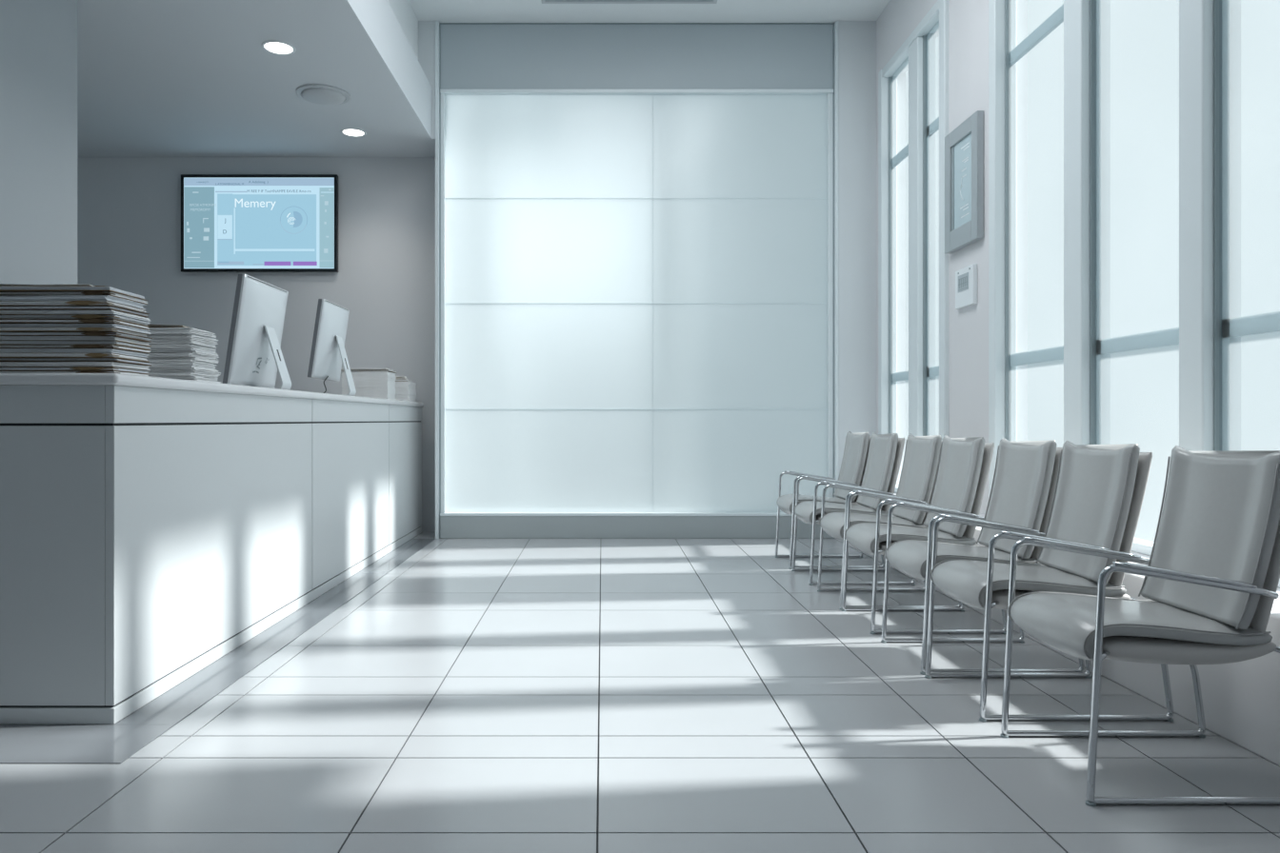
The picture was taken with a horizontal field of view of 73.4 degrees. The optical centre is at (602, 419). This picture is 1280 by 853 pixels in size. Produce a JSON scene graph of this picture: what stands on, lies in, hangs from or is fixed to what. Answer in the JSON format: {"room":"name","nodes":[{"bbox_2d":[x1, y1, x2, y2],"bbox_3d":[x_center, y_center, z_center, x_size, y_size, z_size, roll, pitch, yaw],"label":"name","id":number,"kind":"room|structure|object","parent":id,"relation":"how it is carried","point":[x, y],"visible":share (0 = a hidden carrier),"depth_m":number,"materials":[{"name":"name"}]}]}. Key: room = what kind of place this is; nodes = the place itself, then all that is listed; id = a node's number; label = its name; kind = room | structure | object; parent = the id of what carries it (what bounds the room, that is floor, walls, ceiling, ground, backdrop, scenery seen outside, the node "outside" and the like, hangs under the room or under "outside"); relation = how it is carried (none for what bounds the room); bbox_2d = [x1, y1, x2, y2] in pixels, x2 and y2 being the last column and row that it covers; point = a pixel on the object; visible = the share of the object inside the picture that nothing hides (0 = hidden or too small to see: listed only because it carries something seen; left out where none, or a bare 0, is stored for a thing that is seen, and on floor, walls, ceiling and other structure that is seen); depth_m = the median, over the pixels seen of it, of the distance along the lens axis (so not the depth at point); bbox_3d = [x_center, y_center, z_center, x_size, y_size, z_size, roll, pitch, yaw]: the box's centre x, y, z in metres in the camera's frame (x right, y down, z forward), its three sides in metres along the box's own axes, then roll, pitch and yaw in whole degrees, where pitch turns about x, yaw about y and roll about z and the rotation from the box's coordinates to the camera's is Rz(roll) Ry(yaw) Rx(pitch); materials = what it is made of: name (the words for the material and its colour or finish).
{"room":"reception waiting room","nodes":[
{"label":"reception waiting room","id":0,"kind":"room"},
{"bbox_2d":[0,0,77,284],"bbox_3d":[-3.020,-0.679,0.350,0.160,3.359,8.900,0,0,0],"label":"wall","id":1,"kind":"structure","parent":0,"point":[38,38],"depth_m":4.46,"materials":[{"name":"paint"}]},
{"bbox_2d":[77,0,435,157],"bbox_3d":[-3.317,-2.580,1.810,3.765,0.440,11.820,0,0,0],"label":"ceiling","id":2,"kind":"structure","parent":1,"relation":"attached to","point":[156,78],"depth_m":6.03,"materials":[{"name":"paint"}]},
{"bbox_2d":[261,40,296,55],"bbox_3d":[-2.050,-2.357,5.430,0.204,0.008,0.204,0,0,0],"label":"recessed light","id":3,"kind":"object","parent":2,"relation":"in","point":[280,48],"visible":1,"depth_m":5.42,"materials":[{"name":"white plastic"}]},
{"bbox_2d":[296,83,350,105],"bbox_3d":[-1.982,-2.335,6.094,0.378,0.051,0.393,0,0,0],"label":"ceiling speaker","id":4,"kind":"object","parent":2,"relation":"in","point":[316,93],"visible":1,"depth_m":6.09,"materials":[{"name":"grey plastic"}]},
{"bbox_2d":[340,127,366,137],"bbox_3d":[-2.040,-2.357,7.030,0.204,0.008,0.204,0,0,0],"label":"recessed light","id":5,"kind":"object","parent":2,"relation":"in","point":[350,131],"visible":1,"depth_m":7.03,"materials":[{"name":"white plastic"}]},
{"bbox_2d":[77,157,435,531],"bbox_3d":[-3.208,-0.679,7.800,3.585,3.359,0.200,0,0,0],"label":"wall","id":6,"kind":"structure","parent":0,"point":[129,209],"depth_m":7.70,"materials":[{"name":"grey paint"}]},
{"bbox_2d":[180,174,338,272],"bbox_3d":[-3.065,-1.757,7.672,1.394,0.866,0.054,0,0,0],"label":"wall screen","id":7,"kind":"object","parent":6,"relation":"attached to","point":[230,223],"visible":1,"depth_m":7.65,"materials":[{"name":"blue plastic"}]},
{"bbox_2d":[387,0,418,59],"bbox_3d":[-1.674,-3.151,1.550,0.252,0.699,11.299,0,0,0],"label":"wall","id":8,"kind":"structure","parent":0,"point":[403,10],"depth_m":6.83,"materials":[{"name":"paint"}]},
{"bbox_2d":[0,531,1279,852],"bbox_3d":[-1.350,1.030,1.860,7.700,0.060,11.720,0,0,0],"label":"floor","id":9,"kind":"structure","parent":0,"point":[478,695],"depth_m":2.70,"materials":[{"name":"tile"}]},
{"bbox_2d":[0,373,423,724],"bbox_3d":[-2.039,0.422,5.198,0.921,1.150,4.824,0,0,0],"label":"reception desk","id":10,"kind":"object","parent":9,"relation":"on","point":[151,529],"depth_m":3.10,"materials":[{"name":"grey laminate"}]},
{"bbox_2d":[0,370,148,376],"bbox_3d":[-1.875,-0.160,3.025,0.438,0.015,0.241,0,0,-1],"label":"folder","id":11,"kind":"object","parent":10,"relation":"on","point":[1,371],"visible":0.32,"depth_m":2.91,"materials":[{"name":"paper"}]},
{"bbox_2d":[0,366,149,374],"bbox_3d":[-1.881,-0.175,3.034,0.434,0.014,0.242,0,0,0],"label":"folder","id":12,"kind":"object","parent":11,"relation":"on","point":[114,369],"visible":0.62,"depth_m":2.92,"materials":[{"name":"grey paper"}]},
{"bbox_2d":[0,361,150,370],"bbox_3d":[-1.881,-0.190,3.038,0.435,0.016,0.241,0,0,1],"label":"folder","id":13,"kind":"object","parent":12,"relation":"on","point":[2,364],"visible":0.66,"depth_m":2.92,"materials":[{"name":"grey paper"}]},
{"bbox_2d":[0,358,152,365],"bbox_3d":[-1.875,-0.205,3.042,0.433,0.013,0.239,0,0,-1],"label":"folder","id":14,"kind":"object","parent":13,"relation":"on","point":[116,360],"visible":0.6,"depth_m":2.93,"materials":[{"name":"grey paper"}]},
{"bbox_2d":[0,353,147,361],"bbox_3d":[-1.881,-0.220,3.025,0.442,0.016,0.241,0,0,-1],"label":"folder","id":15,"kind":"object","parent":14,"relation":"on","point":[2,355],"visible":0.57,"depth_m":2.91,"materials":[{"name":"paper"}]},
{"bbox_2d":[0,348,148,358],"bbox_3d":[-1.882,-0.235,3.031,0.434,0.015,0.239,0,0,0],"label":"folder","id":16,"kind":"object","parent":15,"relation":"on","point":[2,350],"visible":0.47,"depth_m":2.92,"materials":[{"name":"grey paper"}]},
{"bbox_2d":[0,344,150,353],"bbox_3d":[-1.881,-0.250,3.030,0.444,0.013,0.243,0,0,0],"label":"folder","id":17,"kind":"object","parent":16,"relation":"on","point":[1,346],"visible":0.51,"depth_m":2.92,"materials":[{"name":"paper"}]},
{"bbox_2d":[0,340,150,350],"bbox_3d":[-1.879,-0.264,3.043,0.433,0.016,0.238,0,0,-1],"label":"folder","id":18,"kind":"object","parent":17,"relation":"on","point":[2,342],"visible":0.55,"depth_m":2.93,"materials":[{"name":"grey paper"}]},
{"bbox_2d":[0,336,149,345],"bbox_3d":[-1.885,-0.279,3.039,0.440,0.013,0.241,0,0,-1],"label":"folder","id":19,"kind":"object","parent":18,"relation":"on","point":[74,338],"visible":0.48,"depth_m":2.93,"materials":[{"name":"grey paper"}]},
{"bbox_2d":[0,331,152,342],"bbox_3d":[-1.871,-0.293,3.032,0.434,0.015,0.242,0,0,-1],"label":"folder","id":20,"kind":"object","parent":19,"relation":"on","point":[2,333],"visible":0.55,"depth_m":2.92,"materials":[{"name":"grey paper"}]},
{"bbox_2d":[0,327,148,337],"bbox_3d":[-1.881,-0.308,3.026,0.432,0.013,0.244,0,0,-1],"label":"folder","id":21,"kind":"object","parent":20,"relation":"on","point":[1,329],"visible":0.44,"depth_m":2.91,"materials":[{"name":"paper"}]},
{"bbox_2d":[0,323,151,334],"bbox_3d":[-1.877,-0.321,3.035,0.432,0.013,0.239,0,0,0],"label":"folder","id":22,"kind":"object","parent":21,"relation":"on","point":[114,326],"visible":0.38,"depth_m":2.92,"materials":[{"name":"grey paper"}]},
{"bbox_2d":[0,319,149,330],"bbox_3d":[-1.877,-0.336,3.026,0.434,0.015,0.240,0,0,-1],"label":"folder","id":23,"kind":"object","parent":22,"relation":"on","point":[2,321],"visible":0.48,"depth_m":2.91,"materials":[{"name":"paper"}]},
{"bbox_2d":[0,314,149,326],"bbox_3d":[-1.887,-0.352,3.040,0.442,0.017,0.241,0,0,-1],"label":"folder","id":24,"kind":"object","parent":23,"relation":"on","point":[2,316],"visible":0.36,"depth_m":2.93,"materials":[{"name":"grey paper"}]},
{"bbox_2d":[0,310,151,321],"bbox_3d":[-1.880,-0.368,3.039,0.438,0.014,0.237,0,0,1],"label":"folder","id":25,"kind":"object","parent":24,"relation":"on","point":[118,313],"visible":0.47,"depth_m":2.92,"materials":[{"name":"grey paper"}]},
{"bbox_2d":[0,305,149,318],"bbox_3d":[-1.879,-0.382,3.032,0.436,0.014,0.237,0,0,1],"label":"folder","id":26,"kind":"object","parent":25,"relation":"on","point":[2,308],"visible":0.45,"depth_m":2.92,"materials":[{"name":"grey paper"}]},
{"bbox_2d":[0,300,146,312],"bbox_3d":[-1.894,-0.397,3.032,0.439,0.016,0.244,0,0,1],"label":"folder","id":27,"kind":"object","parent":26,"relation":"on","point":[2,303],"visible":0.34,"depth_m":2.92,"materials":[{"name":"paper"}]},
{"bbox_2d":[0,295,145,309],"bbox_3d":[-1.893,-0.414,3.032,0.433,0.018,0.239,0,0,1],"label":"folder","id":28,"kind":"object","parent":27,"relation":"on","point":[109,298],"visible":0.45,"depth_m":2.92,"materials":[{"name":"grey paper"}]},
{"bbox_2d":[0,291,147,304],"bbox_3d":[-1.890,-0.432,3.041,0.434,0.016,0.242,0,0,1],"label":"folder","id":29,"kind":"object","parent":28,"relation":"on","point":[2,293],"visible":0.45,"depth_m":2.93,"materials":[{"name":"paper"}]},
{"bbox_2d":[0,285,145,299],"bbox_3d":[-1.896,-0.447,3.030,0.437,0.015,0.237,0,0,-1],"label":"folder","id":30,"kind":"object","parent":29,"relation":"on","point":[2,288],"visible":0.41,"depth_m":2.92,"materials":[{"name":"grey paper"}]},
{"bbox_2d":[0,283,104,286],"bbox_3d":[-1.915,-0.460,3.029,0.380,0.010,0.211,0,0,-2],"label":"sheaf","id":31,"kind":"object","parent":30,"relation":"on","point":[64,285],"visible":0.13,"depth_m":2.93,"materials":[{"name":"paper"}]},
{"bbox_2d":[190,380,220,382],"bbox_3d":[-1.824,-0.160,3.631,0.317,0.014,0.240,0,0,0],"label":"bundle","id":32,"kind":"object","parent":10,"relation":"on","point":[190,380],"visible":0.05,"depth_m":3.61,"materials":[{"name":"white paper"}]},
{"bbox_2d":[150,376,217,381],"bbox_3d":[-1.837,-0.173,3.631,0.319,0.014,0.237,0,0,-3],"label":"bundle","id":33,"kind":"object","parent":32,"relation":"on","point":[170,377],"visible":0.43,"depth_m":3.53,"materials":[{"name":"white paper"}]},
{"bbox_2d":[146,372,218,379],"bbox_3d":[-1.833,-0.186,3.621,0.320,0.014,0.232,0,0,3],"label":"bundle","id":34,"kind":"object","parent":33,"relation":"on","point":[150,373],"visible":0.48,"depth_m":3.51,"materials":[{"name":"white paper"}]},
{"bbox_2d":[149,369,220,376],"bbox_3d":[-1.828,-0.200,3.639,0.318,0.014,0.230,0,0,1],"label":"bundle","id":35,"kind":"object","parent":34,"relation":"on","point":[150,370],"visible":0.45,"depth_m":3.53,"materials":[{"name":"white paper"}]},
{"bbox_2d":[147,366,218,372],"bbox_3d":[-1.839,-0.213,3.630,0.320,0.014,0.239,0,0,0],"label":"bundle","id":36,"kind":"object","parent":35,"relation":"on","point":[150,368],"visible":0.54,"depth_m":3.52,"materials":[{"name":"white paper"}]},
{"bbox_2d":[149,362,215,369],"bbox_3d":[-1.843,-0.227,3.627,0.316,0.014,0.231,0,0,-3],"label":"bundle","id":37,"kind":"object","parent":36,"relation":"on","point":[171,364],"visible":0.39,"depth_m":3.52,"materials":[{"name":"white paper"}]},
{"bbox_2d":[147,360,216,366],"bbox_3d":[-1.843,-0.240,3.626,0.323,0.014,0.231,0,0,-2],"label":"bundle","id":38,"kind":"object","parent":37,"relation":"on","point":[150,361],"visible":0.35,"depth_m":3.52,"materials":[{"name":"white paper"}]},
{"bbox_2d":[145,357,218,363],"bbox_3d":[-1.837,-0.253,3.645,0.313,0.014,0.235,0,0,-1],"label":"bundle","id":39,"kind":"object","parent":38,"relation":"on","point":[198,359],"visible":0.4,"depth_m":3.54,"materials":[{"name":"white paper"}]},
{"bbox_2d":[147,353,217,359],"bbox_3d":[-1.845,-0.267,3.633,0.322,0.014,0.232,0,0,2],"label":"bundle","id":40,"kind":"object","parent":39,"relation":"on","point":[150,354],"visible":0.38,"depth_m":3.52,"materials":[{"name":"white paper"}]},
{"bbox_2d":[148,350,219,358],"bbox_3d":[-1.842,-0.280,3.644,0.320,0.014,0.238,0,0,-2],"label":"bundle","id":41,"kind":"object","parent":40,"relation":"on","point":[151,351],"visible":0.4,"depth_m":3.54,"materials":[{"name":"white paper"}]},
{"bbox_2d":[148,346,217,354],"bbox_3d":[-1.848,-0.294,3.642,0.318,0.014,0.234,0,0,-1],"label":"bundle","id":42,"kind":"object","parent":41,"relation":"on","point":[150,348],"visible":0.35,"depth_m":3.53,"materials":[{"name":"white paper"}]},
{"bbox_2d":[148,343,214,350],"bbox_3d":[-1.852,-0.307,3.631,0.323,0.014,0.232,0,0,0],"label":"bundle","id":43,"kind":"object","parent":42,"relation":"on","point":[150,345],"visible":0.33,"depth_m":3.52,"materials":[{"name":"white paper"}]},
{"bbox_2d":[149,340,215,347],"bbox_3d":[-1.843,-0.321,3.630,0.320,0.014,0.234,0,0,-1],"label":"bundle","id":44,"kind":"object","parent":43,"relation":"on","point":[190,342],"visible":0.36,"depth_m":3.52,"materials":[{"name":"white paper"}]},
{"bbox_2d":[148,337,218,345],"bbox_3d":[-1.846,-0.334,3.641,0.320,0.014,0.235,0,0,2],"label":"bundle","id":45,"kind":"object","parent":44,"relation":"on","point":[153,338],"visible":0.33,"depth_m":3.53,"materials":[{"name":"white paper"}]},
{"bbox_2d":[146,334,218,341],"bbox_3d":[-1.850,-0.347,3.644,0.323,0.014,0.239,0,0,2],"label":"bundle","id":46,"kind":"object","parent":45,"relation":"on","point":[149,335],"visible":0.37,"depth_m":3.54,"materials":[{"name":"white paper"}]},
{"bbox_2d":[147,330,216,338],"bbox_3d":[-1.848,-0.361,3.628,0.323,0.014,0.230,0,0,2],"label":"bundle","id":47,"kind":"object","parent":46,"relation":"on","point":[150,331],"visible":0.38,"depth_m":3.52,"materials":[{"name":"white paper"}]},
{"bbox_2d":[148,327,215,335],"bbox_3d":[-1.847,-0.374,3.632,0.320,0.014,0.239,0,0,-3],"label":"bundle","id":48,"kind":"object","parent":47,"relation":"on","point":[150,329],"visible":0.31,"depth_m":3.53,"materials":[{"name":"white paper"}]},
{"bbox_2d":[146,324,188,327],"bbox_3d":[-1.873,-0.386,3.619,0.277,0.008,0.206,0,0,-6],"label":"folder","id":49,"kind":"object","parent":48,"relation":"on","point":[150,326],"visible":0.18,"depth_m":3.53,"materials":[{"name":"paper"}]},
{"bbox_2d":[0,373,423,407],"bbox_3d":[-2.039,-0.133,5.198,0.921,0.040,4.824,0,0,0],"label":"countertop","id":50,"kind":"structure","parent":10,"relation":"on","point":[6,379],"depth_m":3.10,"materials":[{"name":"white"}]},
{"bbox_2d":[0,539,435,763],"bbox_3d":[-1.925,0.998,4.845,1.050,0.002,4.710,0,0,0],"label":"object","id":51,"kind":"structure","parent":10,"relation":"attached to","point":[19,744],"depth_m":3.00,"materials":[{"name":"grey"}]},
{"bbox_2d":[222,273,291,389],"bbox_3d":[-1.731,-0.428,4.400,0.228,0.548,0.570,0,0,0],"label":"desktop monitor","id":52,"kind":"object","parent":10,"relation":"on","point":[254,356],"visible":0.88,"depth_m":4.30,"materials":[{"name":"silver metal"}]},
{"bbox_2d":[307,299,356,396],"bbox_3d":[-1.723,-0.449,5.540,0.224,0.592,0.540,0,0,0],"label":"desktop monitor","id":53,"kind":"object","parent":10,"relation":"on","point":[328,353],"visible":0.87,"depth_m":5.44,"materials":[{"name":"silver metal"}]},
{"bbox_2d":[369,397,395,399],"bbox_3d":[-1.865,-0.166,6.858,0.363,0.025,0.246,0,0,0],"label":"paper ream","id":54,"kind":"object","parent":10,"relation":"on","point":[390,398],"visible":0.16,"depth_m":6.74,"materials":[{"name":"white paper"}]},
{"bbox_2d":[354,394,395,398],"bbox_3d":[-1.871,-0.191,6.858,0.365,0.025,0.247,0,0,0],"label":"paper ream","id":55,"kind":"object","parent":54,"relation":"on","point":[359,395],"visible":0.61,"depth_m":6.74,"materials":[{"name":"white paper"}]},
{"bbox_2d":[341,390,395,395],"bbox_3d":[-1.867,-0.216,6.862,0.363,0.025,0.245,0,0,0],"label":"paper ream","id":56,"kind":"object","parent":55,"relation":"on","point":[346,391],"visible":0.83,"depth_m":6.74,"materials":[{"name":"white paper"}]},
{"bbox_2d":[341,387,395,391],"bbox_3d":[-1.867,-0.242,6.863,0.365,0.025,0.247,0,0,0],"label":"paper ream","id":57,"kind":"object","parent":56,"relation":"on","point":[343,389],"visible":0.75,"depth_m":6.75,"materials":[{"name":"white paper"}]},
{"bbox_2d":[341,384,395,388],"bbox_3d":[-1.868,-0.267,6.860,0.364,0.025,0.246,0,0,0],"label":"paper ream","id":58,"kind":"object","parent":57,"relation":"on","point":[343,386],"visible":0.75,"depth_m":6.74,"materials":[{"name":"white paper"}]},
{"bbox_2d":[341,380,395,385],"bbox_3d":[-1.869,-0.292,6.860,0.362,0.025,0.247,0,0,0],"label":"paper ream","id":59,"kind":"object","parent":58,"relation":"on","point":[343,382],"visible":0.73,"depth_m":6.74,"materials":[{"name":"white paper"}]},
{"bbox_2d":[341,378,395,382],"bbox_3d":[-1.869,-0.318,6.861,0.365,0.025,0.244,0,0,0],"label":"paper ream","id":60,"kind":"object","parent":59,"relation":"on","point":[343,379],"visible":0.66,"depth_m":6.74,"materials":[{"name":"white paper"}]},
{"bbox_2d":[341,374,395,379],"bbox_3d":[-1.865,-0.343,6.859,0.365,0.025,0.246,0,0,0],"label":"paper ream","id":61,"kind":"object","parent":60,"relation":"on","point":[370,375],"visible":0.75,"depth_m":6.74,"materials":[{"name":"white paper"}]},
{"bbox_2d":[341,371,395,376],"bbox_3d":[-1.869,-0.368,6.860,0.363,0.025,0.243,0,0,0],"label":"paper ream","id":62,"kind":"object","parent":61,"relation":"on","point":[343,372],"visible":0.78,"depth_m":6.74,"materials":[{"name":"white paper"}]},
{"bbox_2d":[340,369,396,373],"bbox_3d":[-1.867,-0.388,6.858,0.378,0.012,0.253,0,0,-1],"label":"folder","id":63,"kind":"object","parent":62,"relation":"on","point":[389,370],"visible":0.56,"depth_m":6.74,"materials":[{"name":"paper"}]},
{"bbox_2d":[340,367,393,370],"bbox_3d":[-1.889,-0.402,6.857,0.374,0.014,0.235,0,0,1],"label":"sheaf","id":64,"kind":"object","parent":63,"relation":"on","point":[342,368],"visible":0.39,"depth_m":6.74,"materials":[{"name":"white paper"}]},
{"bbox_2d":[394,398,415,401],"bbox_3d":[-1.716,-0.167,7.253,0.222,0.028,0.266,0,0,-2],"label":"bundle","id":65,"kind":"object","parent":10,"relation":"on","point":[399,399],"visible":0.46,"depth_m":7.12,"materials":[{"name":"white paper"}]},
{"bbox_2d":[394,395,416,399],"bbox_3d":[-1.717,-0.194,7.253,0.225,0.028,0.266,0,0,1],"label":"bundle","id":66,"kind":"object","parent":65,"relation":"on","point":[396,396],"visible":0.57,"depth_m":7.13,"materials":[{"name":"white paper"}]},
{"bbox_2d":[395,391,416,396],"bbox_3d":[-1.714,-0.222,7.252,0.224,0.028,0.267,0,0,1],"label":"bundle","id":67,"kind":"object","parent":66,"relation":"on","point":[396,392],"visible":0.59,"depth_m":7.12,"materials":[{"name":"white paper"}]},
{"bbox_2d":[395,388,416,392],"bbox_3d":[-1.717,-0.249,7.252,0.225,0.028,0.267,0,0,2],"label":"bundle","id":68,"kind":"object","parent":67,"relation":"on","point":[396,390],"visible":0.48,"depth_m":7.12,"materials":[{"name":"white paper"}]},
{"bbox_2d":[395,384,416,389],"bbox_3d":[-1.718,-0.277,7.249,0.224,0.028,0.262,0,0,2],"label":"bundle","id":69,"kind":"object","parent":68,"relation":"on","point":[396,386],"visible":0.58,"depth_m":7.12,"materials":[{"name":"white paper"}]},
{"bbox_2d":[395,381,416,386],"bbox_3d":[-1.714,-0.304,7.252,0.224,0.028,0.262,0,0,-1],"label":"bundle","id":70,"kind":"object","parent":69,"relation":"on","point":[396,383],"visible":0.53,"depth_m":7.12,"materials":[{"name":"white paper"}]},
{"bbox_2d":[394,379,410,381],"bbox_3d":[-1.739,-0.330,7.249,0.209,0.022,0.252,0,0,-4],"label":"folder","id":71,"kind":"object","parent":70,"relation":"on","point":[395,380],"visible":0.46,"depth_m":7.13,"materials":[{"name":"paper"}]},
{"bbox_2d":[395,376,407,379],"bbox_3d":[-1.738,-0.355,7.253,0.152,0.028,0.207,0,0,-8],"label":"sheaf","id":72,"kind":"object","parent":71,"relation":"on","point":[396,377],"visible":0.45,"depth_m":7.16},
{"bbox_2d":[774,431,884,569],"bbox_3d":[1.570,0.540,5.990,0.653,0.920,0.504,0,0,0],"label":"armchair","id":73,"kind":"object","parent":9,"relation":"on","point":[857,445],"visible":0.7,"depth_m":5.89,"materials":[{"name":"silver metal"}]},
{"bbox_2d":[791,432,915,585],"bbox_3d":[1.570,0.540,5.430,0.653,0.920,0.504,0,0,0],"label":"armchair","id":74,"kind":"object","parent":9,"relation":"on","point":[885,454],"visible":0.71,"depth_m":5.30,"materials":[{"name":"silver metal"}]},
{"bbox_2d":[817,434,960,610],"bbox_3d":[1.570,0.540,4.760,0.653,0.920,0.504,0,0,0],"label":"armchair","id":75,"kind":"object","parent":9,"relation":"on","point":[922,453],"visible":0.67,"depth_m":4.70,"materials":[{"name":"grey leather"}]},
{"bbox_2d":[841,435,1006,634],"bbox_3d":[1.570,0.540,4.245,0.653,0.920,0.504,0,0,0],"label":"armchair","id":76,"kind":"object","parent":9,"relation":"on","point":[964,465],"visible":0.85,"depth_m":4.12,"materials":[{"name":"grey leather"}]},
{"bbox_2d":[880,438,1084,675],"bbox_3d":[1.570,0.540,3.610,0.653,0.920,0.504,0,0,0],"label":"armchair","id":77,"kind":"object","parent":9,"relation":"on","point":[1023,488],"visible":0.73,"depth_m":3.54,"materials":[{"name":"grey leather"}]},
{"bbox_2d":[924,440,1174,721],"bbox_3d":[1.570,0.540,3.085,0.653,0.920,0.504,0,0,0],"label":"armchair","id":78,"kind":"object","parent":9,"relation":"on","point":[1100,491],"visible":0.84,"depth_m":2.97,"materials":[{"name":"grey leather"}]},
{"bbox_2d":[1000,445,1279,806],"bbox_3d":[1.575,0.540,2.465,0.653,0.920,0.504,0,0,0],"label":"armchair","id":79,"kind":"object","parent":9,"relation":"on","point":[1211,573],"visible":1,"depth_m":2.35,"materials":[{"name":"grey leather"}]},
{"bbox_2d":[418,20,876,477],"bbox_3d":[0.440,-1.176,7.550,4.120,4.352,0.700,0,0,0],"label":"wall","id":80,"kind":"structure","parent":0,"point":[856,39],"depth_m":7.20,"materials":[{"name":"paint"}]},
{"bbox_2d":[435,20,439,539],"bbox_3d":[-1.390,-1.173,7.244,0.030,4.345,0.112,0,0,0],"label":"trim","id":81,"kind":"structure","parent":80,"relation":"attached to","point":[436,22],"depth_m":7.19,"materials":[{"name":"silver metal"}]},
{"bbox_2d":[440,89,833,516],"bbox_3d":[0.290,-0.988,7.263,3.310,3.595,0.115,0,0,0],"label":"frosted glass panel","id":82,"kind":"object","parent":80,"relation":"in","point":[547,198],"depth_m":7.26,"materials":[{"name":"white glass"}]},
{"bbox_2d":[440,24,832,89],"bbox_3d":[0.290,-3.060,7.255,3.310,0.550,0.050,0,0,0],"label":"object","id":83,"kind":"structure","parent":80,"relation":"attached to","point":[472,56],"depth_m":7.23,"materials":[{"name":"grey paint"}]},
{"bbox_2d":[440,516,833,539],"bbox_3d":[0.290,0.905,7.305,3.310,0.190,0.190,0,0,0],"label":"trim","id":84,"kind":"structure","parent":80,"relation":"attached to","point":[450,527],"depth_m":7.21,"materials":[{"name":"grey paint"}]},
{"bbox_2d":[439,22,834,538],"bbox_3d":[0.290,-1.175,7.245,3.330,4.350,0.030,0,0,0],"label":"trim","id":85,"kind":"structure","parent":80,"relation":"attached to","point":[440,24],"depth_m":7.23,"materials":[{"name":"grey metal"}]},
{"bbox_2d":[652,97,653,512],"bbox_3d":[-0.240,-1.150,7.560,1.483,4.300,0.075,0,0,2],"label":"trim","id":86,"kind":"structure","parent":80,"relation":"attached to","point":[652,97],"depth_m":7.50,"materials":[{"name":"silver metal"}]},
{"bbox_2d":[834,20,838,479],"bbox_3d":[1.968,-1.173,7.244,0.025,4.345,0.112,0,0,0],"label":"trim","id":87,"kind":"structure","parent":80,"relation":"attached to","point":[836,22],"depth_m":7.19,"materials":[{"name":"silver metal"}]},
{"bbox_2d":[408,0,890,22],"bbox_3d":[0.476,-3.426,1.600,4.047,0.148,11.400,0,0,0],"label":"ceiling","id":88,"kind":"structure","parent":0,"point":[440,10],"depth_m":7.04,"materials":[{"name":"paint"}]},
{"bbox_2d":[540,0,717,3],"bbox_3d":[0.215,-3.343,6.700,1.400,0.018,0.340,0,0,0],"label":"ceiling vent","id":89,"kind":"object","parent":88,"relation":"in","point":[543,1],"visible":1,"depth_m":6.83,"materials":[{"name":"grey plastic"}]},
{"bbox_2d":[876,0,1027,514],"bbox_3d":[2.400,-1.391,1.550,0.200,3.922,11.300,0,0,0],"label":"wall","id":90,"kind":"structure","parent":0,"point":[968,19],"depth_m":5.39,"materials":[{"name":"paint"}]},
{"bbox_2d":[878,0,948,492],"bbox_3d":[2.335,-1.145,6.375,0.130,3.430,1.370,0,0,0],"label":"window","id":91,"kind":"structure","parent":90,"relation":"in","point":[918,50],"depth_m":6.26,"materials":[{"name":"silver metal"}]},
{"bbox_2d":[944,110,983,253],"bbox_3d":[2.277,-1.480,5.405,0.044,0.770,0.490,0,0,0],"label":"framed notice","id":92,"kind":"object","parent":90,"relation":"attached to","point":[964,146],"visible":1,"depth_m":5.35,"materials":[{"name":"silver metal"}]},
{"bbox_2d":[955,263,977,309],"bbox_3d":[2.284,-0.835,5.390,0.030,0.244,0.270,0,0,0],"label":"thermostat","id":93,"kind":"object","parent":90,"relation":"attached to","point":[966,278],"visible":1,"depth_m":5.35,"materials":[{"name":"white plastic"}]},
{"bbox_2d":[834,488,1279,766],"bbox_3d":[2.225,0.785,1.550,0.550,0.430,11.300,0,0,0],"label":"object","id":94,"kind":"structure","parent":90,"relation":"attached to","point":[1241,700],"depth_m":2.69,"materials":[{"name":"paint"}]},
{"bbox_2d":[988,0,1279,587],"bbox_3d":[2.335,-1.145,3.745,0.130,3.430,2.590,0,0,0],"label":"window","id":95,"kind":"structure","parent":90,"relation":"in","point":[1210,331],"depth_m":4.05,"materials":[{"name":"silver metal"}]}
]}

